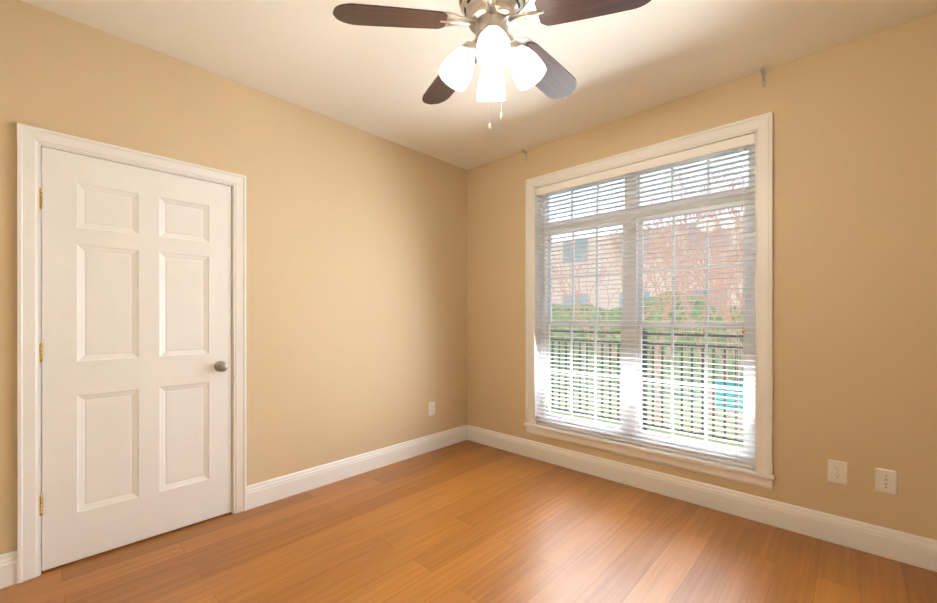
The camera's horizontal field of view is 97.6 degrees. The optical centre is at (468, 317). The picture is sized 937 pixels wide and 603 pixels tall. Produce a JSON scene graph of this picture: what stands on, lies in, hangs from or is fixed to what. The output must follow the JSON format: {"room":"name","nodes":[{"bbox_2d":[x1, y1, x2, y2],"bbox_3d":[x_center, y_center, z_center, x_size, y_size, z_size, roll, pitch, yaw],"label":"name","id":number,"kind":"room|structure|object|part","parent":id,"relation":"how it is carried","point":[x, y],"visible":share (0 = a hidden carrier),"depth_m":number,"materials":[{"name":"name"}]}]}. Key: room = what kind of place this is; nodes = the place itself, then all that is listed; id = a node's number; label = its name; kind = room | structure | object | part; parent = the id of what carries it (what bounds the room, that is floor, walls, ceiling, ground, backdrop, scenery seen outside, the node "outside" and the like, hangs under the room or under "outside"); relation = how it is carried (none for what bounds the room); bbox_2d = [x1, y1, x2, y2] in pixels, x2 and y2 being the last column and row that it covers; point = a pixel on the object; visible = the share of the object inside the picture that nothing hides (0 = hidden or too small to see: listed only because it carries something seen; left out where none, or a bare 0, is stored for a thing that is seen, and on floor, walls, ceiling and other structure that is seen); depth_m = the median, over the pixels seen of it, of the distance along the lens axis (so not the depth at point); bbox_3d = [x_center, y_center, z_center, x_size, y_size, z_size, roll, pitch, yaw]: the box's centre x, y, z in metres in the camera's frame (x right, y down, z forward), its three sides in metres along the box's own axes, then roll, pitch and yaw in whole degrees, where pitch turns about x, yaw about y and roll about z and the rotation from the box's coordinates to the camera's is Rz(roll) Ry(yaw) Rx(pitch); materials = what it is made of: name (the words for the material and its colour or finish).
{"room":"empty bedroom","nodes":[
{"label":"empty bedroom","id":0,"kind":"room"},
{"bbox_2d":[0,0,466,554],"bbox_3d":[-1.143,-0.126,3.010,0.140,2.700,3.550,0,0,43],"label":"wall","id":1,"kind":"structure","parent":0,"point":[356,290],"depth_m":2.85,"materials":[{"name":"beige paint"}]},
{"bbox_2d":[0,550,17,588],"bbox_3d":[-2.143,1.152,1.829,0.015,0.148,0.177,0,0,43],"label":"baseboard","id":2,"kind":"structure","parent":1,"relation":"attached to","point":[9,569],"depth_m":1.87,"materials":[{"name":"white wood"}]},
{"bbox_2d":[17,123,246,583],"bbox_3d":[-1.798,0.165,2.295,0.161,2.120,0.976,0,0,43],"label":"door frame","id":3,"kind":"structure","parent":1,"relation":"attached to","point":[30,139],"depth_m":1.94,"materials":[{"name":"white wood"}]},
{"bbox_2d":[39,147,231,570],"bbox_3d":[-1.747,0.199,2.241,0.108,2.028,0.830,0,0,43],"label":"door","id":4,"kind":"structure","parent":1,"relation":"in","point":[137,354],"depth_m":2.20,"materials":[{"name":"white wood"}]},
{"bbox_3d":[-2.047,0.166,1.961,0.043,1.561,0.012,0,0,43],"label":"door hinges","id":5,"kind":"part","parent":4,"relation":"part of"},
{"bbox_3d":[-1.494,0.300,2.487,0.072,0.066,0.066,0,0,43],"label":"knob","id":6,"kind":"part","parent":4,"relation":"part of","materials":[{"name":"grey metal"}]},
{"bbox_2d":[247,425,466,509],"bbox_3d":[-0.719,1.150,3.353,0.015,0.148,2.042,0,0,43],"label":"baseboard","id":7,"kind":"structure","parent":1,"relation":"attached to","point":[273,490],"depth_m":3.11,"materials":[{"name":"white wood"}]},
{"bbox_2d":[429,401,434,415],"bbox_3d":[-0.335,0.839,3.768,0.007,0.124,0.079,0,0,43],"label":"electrical outlet","id":8,"kind":"object","parent":1,"relation":"attached to","point":[431,408],"visible":1,"depth_m":3.77,"materials":[{"name":"white plastic"}]},
{"bbox_2d":[0,440,936,602],"bbox_3d":[0.222,1.276,1.735,3.880,0.100,3.550,0,0,43],"label":"floor","id":9,"kind":"structure","parent":0,"point":[466,521],"depth_m":2.13,"materials":[{"name":"brown wood"}]},
{"bbox_2d":[22,0,936,169],"bbox_3d":[0.222,-1.524,1.732,3.880,0.100,3.550,0,0,43],"label":"ceiling","id":10,"kind":"structure","parent":0,"point":[317,56],"depth_m":2.27,"materials":[{"name":"white paint"}]},
{"bbox_2d":[333,0,650,130],"bbox_3d":[0.130,-1.118,1.677,1.165,0.712,1.117,0,0,43],"label":"fan","id":11,"kind":"object","parent":10,"relation":"hanging from","point":[493,46],"visible":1,"depth_m":1.59,"materials":[{"name":"brown wood"}]},
{"bbox_3d":[-0.296,-1.145,1.564,0.425,0.058,0.150,0,0,-11],"label":"blade","id":12,"kind":"part","parent":11,"relation":"part of","materials":[{"name":"brown wood"}]},
{"bbox_3d":[-0.098,-1.145,1.987,0.150,0.058,0.425,0,0,-29],"label":"blade","id":13,"kind":"part","parent":11,"relation":"part of","materials":[{"name":"brown wood"}]},
{"bbox_3d":[0.366,-1.145,1.930,0.150,0.058,0.425,0,0,43],"label":"blade","id":14,"kind":"part","parent":11,"relation":"part of","materials":[{"name":"brown wood"}]},
{"bbox_3d":[0.455,-1.145,1.471,0.425,0.058,0.150,0,0,25],"label":"blade","id":15,"kind":"part","parent":11,"relation":"part of","materials":[{"name":"brown wood"}]},
{"bbox_2d":[467,12,936,539],"bbox_3d":[1.366,-0.125,2.957,3.600,2.700,0.200,0,0,43],"label":"wall","id":16,"kind":"structure","parent":0,"point":[855,254],"depth_m":2.25,"materials":[{"name":"beige paint"}]},
{"bbox_2d":[526,112,772,489],"bbox_3d":[1.204,-0.094,3.069,1.750,2.224,0.188,0,0,43],"label":"window","id":17,"kind":"structure","parent":16,"relation":"in","point":[761,126],"depth_m":2.87,"materials":[{"name":"white wood"}]},
{"bbox_2d":[535,132,754,423],"bbox_3d":[1.185,-0.105,3.048,1.616,2.067,0.085,0,0,43],"label":"liner","id":18,"kind":"object","parent":17,"relation":"attached to","point":[537,242],"visible":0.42,"depth_m":3.58,"materials":[{"name":"white wood"}]},
{"bbox_2d":[536,133,754,468],"bbox_3d":[1.177,-0.099,3.040,1.572,2.040,0.073,0,0,43],"label":"window blinds","id":19,"kind":"object","parent":17,"relation":"attached to","point":[729,144],"visible":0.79,"depth_m":2.90,"materials":[{"name":"white plastic"}]},
{"bbox_3d":[1.183,0.912,3.047,1.572,0.018,0.052,0,0,43],"label":"rail","id":20,"kind":"part","parent":19,"relation":"part of","materials":[{"name":"white"}]},
{"bbox_3d":[1.689,-0.498,2.521,0.006,1.140,0.003,0,0,43],"label":"cord","id":21,"kind":"part","parent":19,"relation":"part of","materials":[{"name":"white plastic"}]},
{"bbox_3d":[1.238,-0.098,3.105,1.494,1.960,0.062,0,0,43],"label":"window sashes","id":22,"kind":"part","parent":17,"relation":"part of","materials":[{"name":"white wood"}]},
{"bbox_3d":[1.241,-0.109,3.108,1.476,1.919,0.033,0,0,43],"label":"glass","id":23,"kind":"part","parent":17,"relation":"part of","materials":[{"name":"clear glass"}]},
{"bbox_3d":[1.150,0.985,3.012,1.750,0.068,0.016,0,0,43],"label":"window apron","id":24,"kind":"part","parent":17,"relation":"part of","materials":[{"name":"white wood"}]},
{"bbox_2d":[524,423,774,479],"bbox_3d":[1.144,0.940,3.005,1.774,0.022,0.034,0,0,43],"label":"window sill","id":25,"kind":"structure","parent":16,"relation":"attached to","point":[711,464],"depth_m":2.82,"materials":[{"name":"white wood"}]},
{"bbox_2d":[466,425,936,571],"bbox_3d":[1.293,1.151,2.879,3.600,0.148,0.015,0,0,43],"label":"baseboard","id":26,"kind":"structure","parent":16,"relation":"attached to","point":[910,549],"depth_m":2.51,"materials":[{"name":"white wood"}]},
{"bbox_2d":[760,67,765,86],"bbox_3d":[1.743,-1.421,2.425,0.018,0.087,0.060,0,0,43],"label":"curtain bracket","id":27,"kind":"object","parent":16,"relation":"attached to","point":[762,70],"visible":0.94,"depth_m":2.44,"materials":[{"name":"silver metal"}]},
{"bbox_2d":[828,459,846,484],"bbox_3d":[2.001,0.840,2.223,0.079,0.124,0.007,0,0,43],"label":"electrical outlet","id":28,"kind":"object","parent":16,"relation":"attached to","point":[837,472],"visible":1,"depth_m":2.22,"materials":[{"name":"white plastic"}]},
{"bbox_2d":[875,468,896,495],"bbox_3d":[2.133,0.841,2.094,0.079,0.124,0.014,0,0,43],"label":"outlet","id":29,"kind":"object","parent":16,"relation":"attached to","point":[885,481],"visible":1,"depth_m":2.09,"materials":[{"name":"white plastic"}]},
{"label":"outside","id":30,"kind":"structure","parent":0,"visible":0},
{"bbox_2d":[550,387,742,447],"bbox_3d":[6.994,1.619,8.683,28.000,0.100,15.750,0,0,43],"label":"lawn","id":31,"kind":"structure","parent":30,"point":[665,417],"depth_m":6.62,"materials":[{"name":"green plant"}]},
{"bbox_2d":[550,290,742,401],"bbox_3d":[5.590,0.665,6.467,12.961,2.522,2.967,0,0,43],"label":"hedge","id":32,"kind":"object","parent":31,"relation":"on","point":[681,314],"depth_m":7.60,"materials":[{"name":"green plant"}]},
{"bbox_2d":[552,156,747,430],"bbox_3d":[4.319,-0.695,5.299,8.323,4.549,4.735,0,0,43],"label":"tree","id":33,"kind":"object","parent":31,"relation":"on","point":[699,272],"depth_m":5.80,"materials":[{"name":"brown plant"}]},
{"bbox_3d":[2.315,1.498,3.680,6.000,0.149,2.050,0,0,43],"label":"patio","id":34,"kind":"object","parent":31,"relation":"on","visible":0},
{"bbox_2d":[550,329,742,443],"bbox_3d":[2.845,0.783,4.245,6.050,1.280,0.050,0,0,43],"label":"fence","id":35,"kind":"object","parent":34,"relation":"on","point":[645,376],"depth_m":4.86,"materials":[{"name":"black metal"}]},
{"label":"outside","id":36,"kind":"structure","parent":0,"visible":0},
{"bbox_2d":[552,216,742,309],"bbox_3d":[13.103,-3.787,13.746,28.000,12.000,0.001,0,0,43],"label":"building","id":37,"kind":"structure","parent":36,"point":[593,301],"depth_m":19.71,"materials":[{"name":"red brick"}]},
{"bbox_2d":[716,379,742,411],"bbox_3d":[3.692,0.988,4.822,1.350,0.370,0.100,0,0,43],"label":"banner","id":38,"kind":"object","parent":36,"point":[728,395],"depth_m":5.14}
]}

